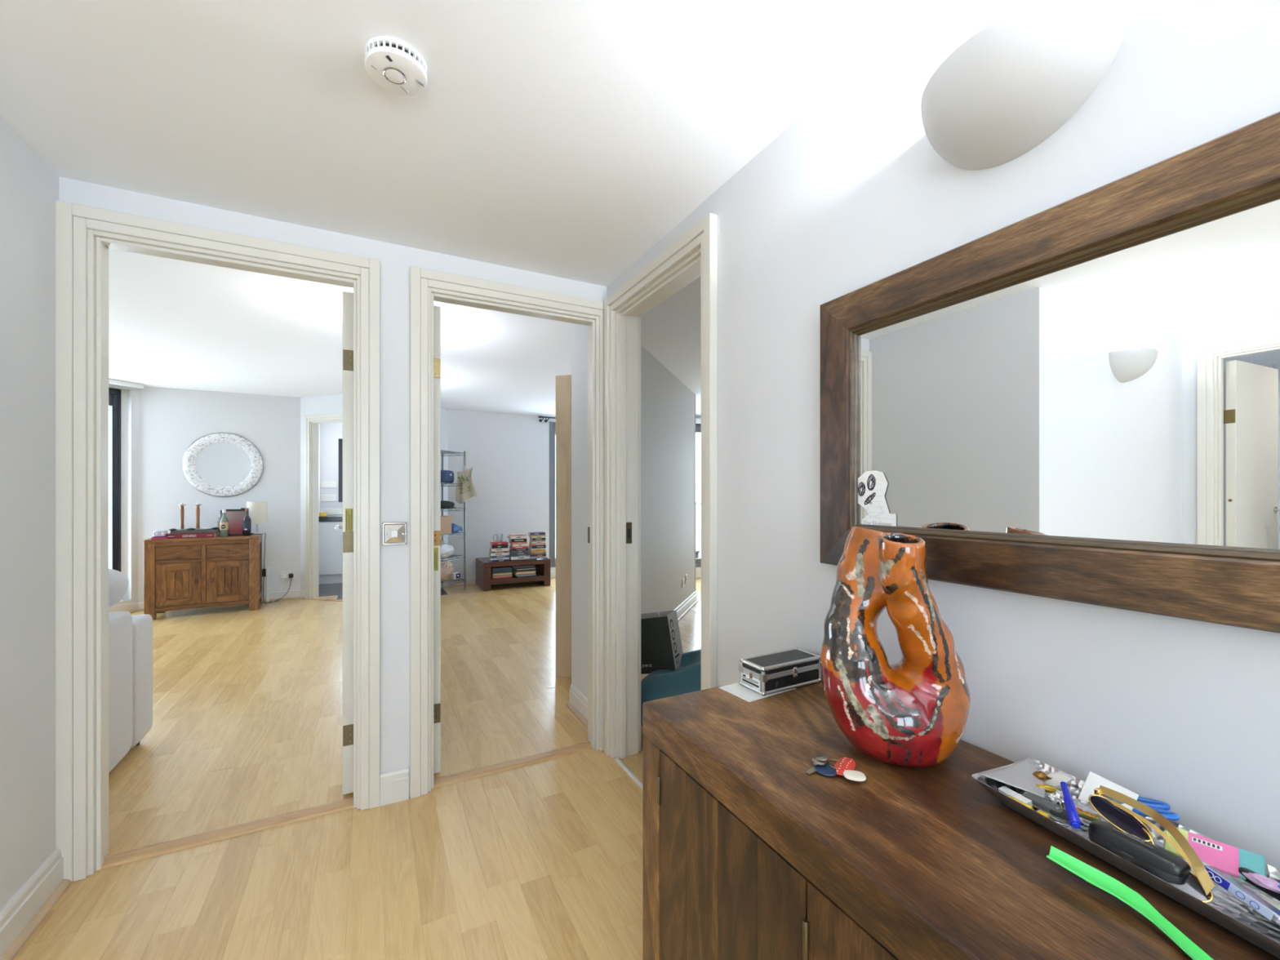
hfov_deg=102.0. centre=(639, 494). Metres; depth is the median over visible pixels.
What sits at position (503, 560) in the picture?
book
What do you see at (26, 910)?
baseboard
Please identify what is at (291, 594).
baseboard
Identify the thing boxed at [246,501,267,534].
table lamp
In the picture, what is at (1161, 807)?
scissors
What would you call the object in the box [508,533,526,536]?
book
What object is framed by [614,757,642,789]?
threshold
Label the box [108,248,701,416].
ceiling
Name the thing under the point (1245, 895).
bar
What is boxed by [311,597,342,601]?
threshold
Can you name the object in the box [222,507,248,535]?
framed photo
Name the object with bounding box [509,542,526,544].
book
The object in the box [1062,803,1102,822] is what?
packet
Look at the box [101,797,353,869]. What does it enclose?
threshold
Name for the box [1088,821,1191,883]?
case
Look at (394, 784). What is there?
baseboard
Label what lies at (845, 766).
keychain
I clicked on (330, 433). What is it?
wall
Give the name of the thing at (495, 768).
threshold
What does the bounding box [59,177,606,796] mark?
wall
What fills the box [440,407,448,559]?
wall
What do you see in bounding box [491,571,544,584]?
shelf
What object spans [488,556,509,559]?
book
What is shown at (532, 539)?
book
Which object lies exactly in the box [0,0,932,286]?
ceiling
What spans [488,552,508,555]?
book
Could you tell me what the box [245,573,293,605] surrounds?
plug
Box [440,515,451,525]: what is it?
cardboard box
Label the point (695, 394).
wall
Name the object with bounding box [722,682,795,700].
paper sheet
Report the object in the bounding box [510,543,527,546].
book
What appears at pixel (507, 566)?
magazine
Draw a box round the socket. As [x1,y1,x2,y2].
[280,570,294,578]
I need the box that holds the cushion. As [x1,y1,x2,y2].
[108,568,128,607]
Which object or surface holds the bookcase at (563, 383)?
on the floor
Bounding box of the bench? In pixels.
[475,557,550,591]
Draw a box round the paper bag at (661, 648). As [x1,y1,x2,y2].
[640,596,683,674]
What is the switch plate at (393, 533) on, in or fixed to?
attached to the wall at (396, 260)
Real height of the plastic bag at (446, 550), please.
0.190 m
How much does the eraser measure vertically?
0.013 m
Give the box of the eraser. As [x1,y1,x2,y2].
[998,786,1032,807]
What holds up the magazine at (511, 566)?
on the magazine at (511, 566)
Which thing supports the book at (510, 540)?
on the book at (512, 543)
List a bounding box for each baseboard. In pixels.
[0,848,71,959]
[137,590,299,611]
[298,590,304,599]
[379,767,408,806]
[440,581,449,587]
[448,570,555,586]
[566,684,587,728]
[673,591,697,621]
[695,568,701,579]
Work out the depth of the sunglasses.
0.66 m
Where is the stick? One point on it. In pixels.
(1275, 904)
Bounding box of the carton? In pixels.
[449,572,460,579]
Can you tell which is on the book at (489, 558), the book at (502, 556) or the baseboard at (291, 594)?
the book at (502, 556)
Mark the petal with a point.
(1058, 777)
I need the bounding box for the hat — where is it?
[440,500,456,508]
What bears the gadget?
in the tray
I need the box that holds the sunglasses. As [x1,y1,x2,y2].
[1088,785,1214,902]
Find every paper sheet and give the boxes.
[718,681,784,702]
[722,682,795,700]
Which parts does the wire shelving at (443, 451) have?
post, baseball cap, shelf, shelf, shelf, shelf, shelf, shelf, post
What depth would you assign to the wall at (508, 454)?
7.30 m
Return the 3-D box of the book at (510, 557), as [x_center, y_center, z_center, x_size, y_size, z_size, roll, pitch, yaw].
[-1.619,0.843,6.906,0.255,0.037,0.158,0,0,-30]
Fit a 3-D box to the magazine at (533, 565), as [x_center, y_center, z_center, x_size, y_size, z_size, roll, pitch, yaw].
[-1.584,0.958,6.979,0.280,0.013,0.229,0,0,-26]
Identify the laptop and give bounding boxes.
[509,558,537,561]
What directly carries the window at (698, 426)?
attached to the shaded window at (696, 416)
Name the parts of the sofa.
arm, arm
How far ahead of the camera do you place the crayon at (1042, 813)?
0.74 m
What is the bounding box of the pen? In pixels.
[1060,781,1081,828]
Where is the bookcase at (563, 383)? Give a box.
[555,374,571,679]
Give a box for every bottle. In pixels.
[217,510,222,531]
[219,509,228,536]
[242,508,251,536]
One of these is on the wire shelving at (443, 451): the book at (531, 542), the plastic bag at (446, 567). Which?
the plastic bag at (446, 567)
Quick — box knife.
[1022,791,1063,813]
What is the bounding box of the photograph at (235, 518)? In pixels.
[225,511,245,533]
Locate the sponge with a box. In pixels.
[319,512,326,516]
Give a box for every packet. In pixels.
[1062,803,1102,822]
[1164,827,1266,879]
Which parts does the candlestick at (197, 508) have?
stem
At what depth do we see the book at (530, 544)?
7.01 m
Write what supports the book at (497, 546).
on the book at (491, 548)
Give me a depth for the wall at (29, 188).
1.49 m
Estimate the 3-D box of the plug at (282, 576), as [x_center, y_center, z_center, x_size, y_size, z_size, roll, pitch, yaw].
[-4.177,0.978,6.059,0.050,0.076,0.028,0,0,-27]
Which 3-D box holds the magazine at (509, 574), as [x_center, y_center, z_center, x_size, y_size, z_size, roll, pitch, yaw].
[-1.839,1.056,6.820,0.250,0.011,0.198,0,0,-28]
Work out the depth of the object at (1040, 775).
0.82 m
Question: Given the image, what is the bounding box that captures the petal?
[1044,772,1074,786]
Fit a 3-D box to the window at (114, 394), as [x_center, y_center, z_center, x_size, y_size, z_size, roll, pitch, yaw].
[-5.797,0.006,4.403,0.080,2.205,2.240,0,0,18]
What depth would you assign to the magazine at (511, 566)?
6.88 m
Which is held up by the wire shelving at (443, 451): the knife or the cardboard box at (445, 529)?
the cardboard box at (445, 529)
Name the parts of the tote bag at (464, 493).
handle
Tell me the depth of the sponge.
7.12 m
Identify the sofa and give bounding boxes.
[108,611,152,773]
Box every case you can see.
[738,646,822,696]
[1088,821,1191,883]
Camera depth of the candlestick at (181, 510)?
5.35 m
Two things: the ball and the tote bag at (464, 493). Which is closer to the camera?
the ball
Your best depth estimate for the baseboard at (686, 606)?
5.45 m
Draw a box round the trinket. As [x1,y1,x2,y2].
[152,529,168,537]
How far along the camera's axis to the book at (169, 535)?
5.28 m
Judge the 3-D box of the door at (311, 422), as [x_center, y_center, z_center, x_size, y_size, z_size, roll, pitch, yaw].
[-3.503,0.156,6.040,0.922,2.166,0.140,0,0,18]
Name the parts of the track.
rail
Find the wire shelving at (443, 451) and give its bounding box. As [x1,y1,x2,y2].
[440,449,466,590]
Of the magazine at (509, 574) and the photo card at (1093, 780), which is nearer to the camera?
the photo card at (1093, 780)
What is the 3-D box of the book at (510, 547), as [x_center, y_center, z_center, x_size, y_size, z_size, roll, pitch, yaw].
[-1.614,0.706,6.897,0.222,0.027,0.133,0,0,-27]
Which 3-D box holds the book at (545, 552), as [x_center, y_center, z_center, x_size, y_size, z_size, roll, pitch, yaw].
[-1.410,0.802,7.069,0.212,0.021,0.154,0,0,-26]
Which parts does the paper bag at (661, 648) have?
handle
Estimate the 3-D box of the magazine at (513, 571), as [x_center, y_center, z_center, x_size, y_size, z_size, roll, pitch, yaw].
[-1.562,1.046,6.981,0.260,0.011,0.216,0,0,-25]
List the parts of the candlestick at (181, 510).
stem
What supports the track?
attached to the ceiling at (173, 323)
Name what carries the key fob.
in the tray
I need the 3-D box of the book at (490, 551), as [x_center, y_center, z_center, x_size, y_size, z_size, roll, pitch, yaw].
[-1.851,0.754,6.788,0.215,0.018,0.132,0,0,-27]
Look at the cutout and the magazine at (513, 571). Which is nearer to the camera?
the cutout
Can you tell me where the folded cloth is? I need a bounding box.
[451,523,462,534]
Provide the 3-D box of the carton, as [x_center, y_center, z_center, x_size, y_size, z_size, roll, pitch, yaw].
[-2.373,1.051,6.653,0.063,0.075,0.126,0,0,18]
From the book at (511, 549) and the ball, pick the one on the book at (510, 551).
the book at (511, 549)
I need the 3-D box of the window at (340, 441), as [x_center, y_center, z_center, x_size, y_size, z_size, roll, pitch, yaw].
[-4.050,-0.351,7.931,0.980,0.940,0.080,0,0,-27]
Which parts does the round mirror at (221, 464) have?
glass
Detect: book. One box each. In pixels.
[151,537,167,539]
[164,531,219,538]
[169,528,218,533]
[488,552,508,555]
[488,555,509,558]
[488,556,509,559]
[489,541,507,545]
[489,547,507,551]
[489,551,508,553]
[489,559,509,562]
[490,544,507,548]
[507,535,526,538]
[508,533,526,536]
[508,538,526,542]
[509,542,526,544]
[509,546,528,548]
[509,548,528,551]
[509,550,528,553]
[509,551,528,555]
[509,554,528,556]
[509,555,529,559]
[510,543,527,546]
[528,531,545,535]
[528,534,546,536]
[528,542,545,545]
[528,545,546,548]
[528,549,545,551]
[528,550,546,552]
[528,551,546,554]
[528,553,546,556]
[529,535,546,537]
[529,537,545,540]
[529,539,545,542]
[529,541,546,543]
[529,555,546,559]
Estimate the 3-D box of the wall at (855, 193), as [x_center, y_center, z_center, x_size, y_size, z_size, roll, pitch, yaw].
[0.999,0.019,0.415,0.115,2.560,4.816,0,0,-27]
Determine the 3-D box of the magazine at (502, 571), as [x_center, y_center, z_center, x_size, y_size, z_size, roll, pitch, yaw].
[-1.833,1.018,6.809,0.250,0.013,0.190,0,0,-25]
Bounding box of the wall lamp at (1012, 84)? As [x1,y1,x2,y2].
[920,0,1131,170]
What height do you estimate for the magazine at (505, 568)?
0.012 m
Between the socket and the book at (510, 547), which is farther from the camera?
the book at (510, 547)
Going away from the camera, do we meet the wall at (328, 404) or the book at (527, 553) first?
the wall at (328, 404)
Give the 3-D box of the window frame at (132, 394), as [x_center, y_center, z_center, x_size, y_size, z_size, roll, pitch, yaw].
[-5.825,0.019,4.313,0.250,2.560,2.950,0,0,18]
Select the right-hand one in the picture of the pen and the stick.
the stick
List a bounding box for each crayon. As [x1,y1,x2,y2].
[1008,795,1033,809]
[1037,809,1049,817]
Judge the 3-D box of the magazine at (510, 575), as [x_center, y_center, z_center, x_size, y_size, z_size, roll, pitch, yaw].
[-1.846,1.079,6.822,0.240,0.011,0.227,0,0,-30]
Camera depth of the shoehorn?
0.60 m
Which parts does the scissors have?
blade, handle, handle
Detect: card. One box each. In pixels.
[977,755,1044,797]
[1077,771,1138,810]
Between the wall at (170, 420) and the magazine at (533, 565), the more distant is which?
the magazine at (533, 565)
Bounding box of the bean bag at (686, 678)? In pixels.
[640,648,701,726]
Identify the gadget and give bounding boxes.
[1238,866,1279,901]
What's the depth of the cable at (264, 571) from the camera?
5.87 m
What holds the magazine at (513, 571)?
on the magazine at (513, 571)
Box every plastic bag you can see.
[440,542,454,558]
[440,560,453,582]
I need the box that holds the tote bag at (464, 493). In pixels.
[455,450,478,503]
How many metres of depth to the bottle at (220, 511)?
5.61 m
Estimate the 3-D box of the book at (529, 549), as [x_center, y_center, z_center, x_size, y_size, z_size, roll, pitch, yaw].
[-1.407,0.760,7.073,0.195,0.021,0.156,0,0,-26]
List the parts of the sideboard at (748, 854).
panel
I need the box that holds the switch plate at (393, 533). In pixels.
[382,522,406,545]
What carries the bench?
on the floor
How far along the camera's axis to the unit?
7.12 m
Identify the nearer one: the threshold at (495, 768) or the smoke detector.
the smoke detector
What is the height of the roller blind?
0.070 m
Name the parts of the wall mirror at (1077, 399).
frame rail, frame rail, frame rail, glass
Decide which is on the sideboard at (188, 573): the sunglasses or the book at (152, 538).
the book at (152, 538)
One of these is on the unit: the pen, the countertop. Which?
the countertop
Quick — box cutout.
[857,470,896,526]
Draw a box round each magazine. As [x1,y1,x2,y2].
[491,565,511,568]
[491,568,511,570]
[491,569,511,572]
[491,571,511,573]
[491,573,511,576]
[491,575,511,577]
[511,564,534,567]
[511,565,534,568]
[511,566,534,569]
[511,572,535,574]
[512,568,534,571]
[512,570,535,573]
[513,571,535,573]
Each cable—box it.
[262,533,278,604]
[262,579,283,604]
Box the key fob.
[1049,808,1084,826]
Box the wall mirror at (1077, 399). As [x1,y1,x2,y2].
[820,111,1279,633]
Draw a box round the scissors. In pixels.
[1058,790,1179,820]
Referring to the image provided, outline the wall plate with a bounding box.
[681,578,684,587]
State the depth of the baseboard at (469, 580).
7.10 m
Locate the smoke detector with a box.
[364,35,427,95]
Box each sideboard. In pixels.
[143,534,262,619]
[642,681,1279,959]
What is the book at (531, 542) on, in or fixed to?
on the book at (530, 544)
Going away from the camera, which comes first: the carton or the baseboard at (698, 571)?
the carton
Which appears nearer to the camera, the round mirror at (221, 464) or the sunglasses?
the sunglasses
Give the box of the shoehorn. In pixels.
[1046,845,1213,959]
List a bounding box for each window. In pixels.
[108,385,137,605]
[108,387,120,572]
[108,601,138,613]
[338,438,342,502]
[537,415,555,567]
[695,415,701,568]
[695,423,701,567]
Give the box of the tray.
[971,759,1279,959]
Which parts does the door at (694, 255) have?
strike plate, architrave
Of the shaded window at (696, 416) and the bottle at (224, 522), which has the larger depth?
the shaded window at (696, 416)
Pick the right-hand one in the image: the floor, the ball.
the ball
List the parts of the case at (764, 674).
edge trim, edge trim, edge trim, edge trim, seam trim, seam trim, lid, edge trim, edge trim, edge trim, edge trim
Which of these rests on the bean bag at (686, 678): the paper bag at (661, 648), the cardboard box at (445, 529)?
the paper bag at (661, 648)
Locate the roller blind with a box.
[695,417,701,423]
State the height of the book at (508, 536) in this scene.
0.035 m
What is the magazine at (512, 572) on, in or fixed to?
on the magazine
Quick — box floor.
[13,577,701,959]
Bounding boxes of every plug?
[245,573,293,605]
[280,573,285,580]
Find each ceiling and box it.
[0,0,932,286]
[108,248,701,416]
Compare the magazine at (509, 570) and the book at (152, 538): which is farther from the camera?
the magazine at (509, 570)
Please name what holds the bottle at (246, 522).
on the sideboard at (188, 573)
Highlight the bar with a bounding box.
[1201,861,1279,924]
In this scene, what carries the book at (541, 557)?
on the bench
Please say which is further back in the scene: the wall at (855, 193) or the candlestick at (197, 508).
the candlestick at (197, 508)
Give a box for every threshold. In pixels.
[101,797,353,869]
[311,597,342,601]
[433,742,592,787]
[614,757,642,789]
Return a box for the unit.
[318,520,342,584]
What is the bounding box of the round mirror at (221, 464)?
[182,432,263,497]
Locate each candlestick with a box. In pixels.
[177,502,186,529]
[193,502,201,529]
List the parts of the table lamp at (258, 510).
lamp shade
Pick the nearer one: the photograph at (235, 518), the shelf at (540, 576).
the photograph at (235, 518)
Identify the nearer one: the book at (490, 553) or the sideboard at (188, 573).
the sideboard at (188, 573)
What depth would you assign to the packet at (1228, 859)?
0.64 m
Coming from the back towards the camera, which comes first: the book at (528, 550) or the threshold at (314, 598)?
the book at (528, 550)
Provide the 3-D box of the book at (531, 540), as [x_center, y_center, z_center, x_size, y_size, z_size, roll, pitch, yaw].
[-1.398,0.631,7.063,0.185,0.023,0.124,0,0,-29]
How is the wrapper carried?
on the gadget
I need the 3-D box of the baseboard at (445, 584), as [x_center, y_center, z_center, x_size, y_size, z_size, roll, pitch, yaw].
[-2.744,1.189,6.454,0.036,0.100,1.117,0,0,18]
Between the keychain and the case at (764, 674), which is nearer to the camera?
the keychain
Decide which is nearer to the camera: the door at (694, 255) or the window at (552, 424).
the door at (694, 255)
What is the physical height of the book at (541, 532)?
0.031 m
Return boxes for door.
[55,200,380,882]
[304,413,342,599]
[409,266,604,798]
[604,213,717,759]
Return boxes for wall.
[0,116,59,911]
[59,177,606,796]
[120,386,300,601]
[300,394,342,590]
[318,423,319,515]
[320,422,342,515]
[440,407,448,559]
[448,408,555,577]
[571,323,694,697]
[606,0,1279,869]
[694,394,695,591]
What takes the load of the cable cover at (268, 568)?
on the floor
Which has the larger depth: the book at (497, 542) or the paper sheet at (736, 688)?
the book at (497, 542)
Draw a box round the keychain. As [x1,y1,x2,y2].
[805,755,866,781]
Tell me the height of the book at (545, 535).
0.025 m
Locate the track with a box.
[108,378,143,389]
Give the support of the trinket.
on the book at (152, 538)
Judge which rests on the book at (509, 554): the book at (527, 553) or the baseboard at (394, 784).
the book at (527, 553)
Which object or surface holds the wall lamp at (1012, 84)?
attached to the wall at (855, 193)
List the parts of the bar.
blue panel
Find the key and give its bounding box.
[1048,817,1074,828]
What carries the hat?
on the wire shelving at (443, 451)
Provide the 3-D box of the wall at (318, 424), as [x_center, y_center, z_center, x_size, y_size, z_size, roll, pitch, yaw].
[-4.362,0.019,6.862,0.100,2.560,1.500,0,0,-27]
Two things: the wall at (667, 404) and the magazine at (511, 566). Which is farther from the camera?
the magazine at (511, 566)
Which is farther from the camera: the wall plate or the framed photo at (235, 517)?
the framed photo at (235, 517)
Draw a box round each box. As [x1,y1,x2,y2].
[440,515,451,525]
[440,524,451,534]
[695,550,699,558]
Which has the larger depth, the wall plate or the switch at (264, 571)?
the switch at (264, 571)
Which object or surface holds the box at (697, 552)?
on the balcony
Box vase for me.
[819,525,970,767]
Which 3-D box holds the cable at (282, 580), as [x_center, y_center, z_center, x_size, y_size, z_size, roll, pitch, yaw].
[-4.155,1.119,5.916,0.116,0.251,0.270,0,0,14]
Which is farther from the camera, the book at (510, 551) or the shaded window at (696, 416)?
the shaded window at (696, 416)
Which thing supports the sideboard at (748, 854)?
on the floor
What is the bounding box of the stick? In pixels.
[1260,896,1279,910]
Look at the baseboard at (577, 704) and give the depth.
2.90 m
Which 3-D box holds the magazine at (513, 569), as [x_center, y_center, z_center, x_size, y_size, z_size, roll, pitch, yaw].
[-1.568,1.010,6.970,0.250,0.012,0.204,0,0,-27]
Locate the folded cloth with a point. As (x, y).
(455, 528)
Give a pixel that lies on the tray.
(1225, 909)
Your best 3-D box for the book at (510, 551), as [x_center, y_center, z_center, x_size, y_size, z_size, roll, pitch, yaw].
[-1.619,0.760,6.905,0.225,0.027,0.152,0,0,-28]
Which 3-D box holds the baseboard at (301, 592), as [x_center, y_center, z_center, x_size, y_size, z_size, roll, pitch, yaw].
[-4.004,1.189,6.127,0.083,0.100,0.036,0,0,18]
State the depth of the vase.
0.90 m
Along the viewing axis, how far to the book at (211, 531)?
5.33 m
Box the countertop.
[318,515,342,521]
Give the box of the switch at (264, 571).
[262,568,266,577]
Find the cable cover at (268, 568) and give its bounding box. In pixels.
[265,566,270,601]
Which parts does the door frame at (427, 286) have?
strike plate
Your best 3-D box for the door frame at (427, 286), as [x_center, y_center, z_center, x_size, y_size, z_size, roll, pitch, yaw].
[-0.733,0.156,2.700,0.905,2.166,0.876,0,0,-27]
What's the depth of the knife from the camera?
0.76 m
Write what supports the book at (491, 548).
on the book at (490, 551)
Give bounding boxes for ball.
[1046,789,1065,809]
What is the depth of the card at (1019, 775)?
0.82 m
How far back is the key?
0.73 m
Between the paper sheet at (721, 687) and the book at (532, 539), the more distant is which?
the book at (532, 539)
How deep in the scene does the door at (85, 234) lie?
1.71 m
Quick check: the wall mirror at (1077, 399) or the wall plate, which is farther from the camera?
the wall plate
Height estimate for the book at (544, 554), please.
0.029 m
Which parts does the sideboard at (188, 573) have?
leg, drawer, door, door rail, door rail, handle, rail, rail, rail, drawer, door rail, door rail, door, leg, panel, leg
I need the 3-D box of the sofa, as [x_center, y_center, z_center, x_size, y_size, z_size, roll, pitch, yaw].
[-3.096,0.889,1.812,1.854,0.700,0.950,0,0,-27]
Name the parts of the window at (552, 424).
curtain rail, sash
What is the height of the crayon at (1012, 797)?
0.009 m
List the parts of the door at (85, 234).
handle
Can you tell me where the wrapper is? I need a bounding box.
[1241,871,1279,893]
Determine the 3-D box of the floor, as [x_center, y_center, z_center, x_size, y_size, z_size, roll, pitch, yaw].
[-0.699,1.268,3.299,10.200,0.062,11.300,0,0,-27]
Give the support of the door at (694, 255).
in the wall at (855, 193)
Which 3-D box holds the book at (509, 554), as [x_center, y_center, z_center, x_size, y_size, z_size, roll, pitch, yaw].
[-1.615,0.814,6.910,0.225,0.019,0.157,0,0,-27]
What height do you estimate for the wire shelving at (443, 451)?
1.796 m
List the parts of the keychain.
fob stem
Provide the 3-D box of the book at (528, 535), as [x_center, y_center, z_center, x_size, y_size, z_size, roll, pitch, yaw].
[-1.403,0.561,7.061,0.210,0.015,0.134,0,0,-26]
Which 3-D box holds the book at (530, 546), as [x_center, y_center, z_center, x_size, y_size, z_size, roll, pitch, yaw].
[-1.402,0.713,7.067,0.196,0.039,0.157,0,0,-27]

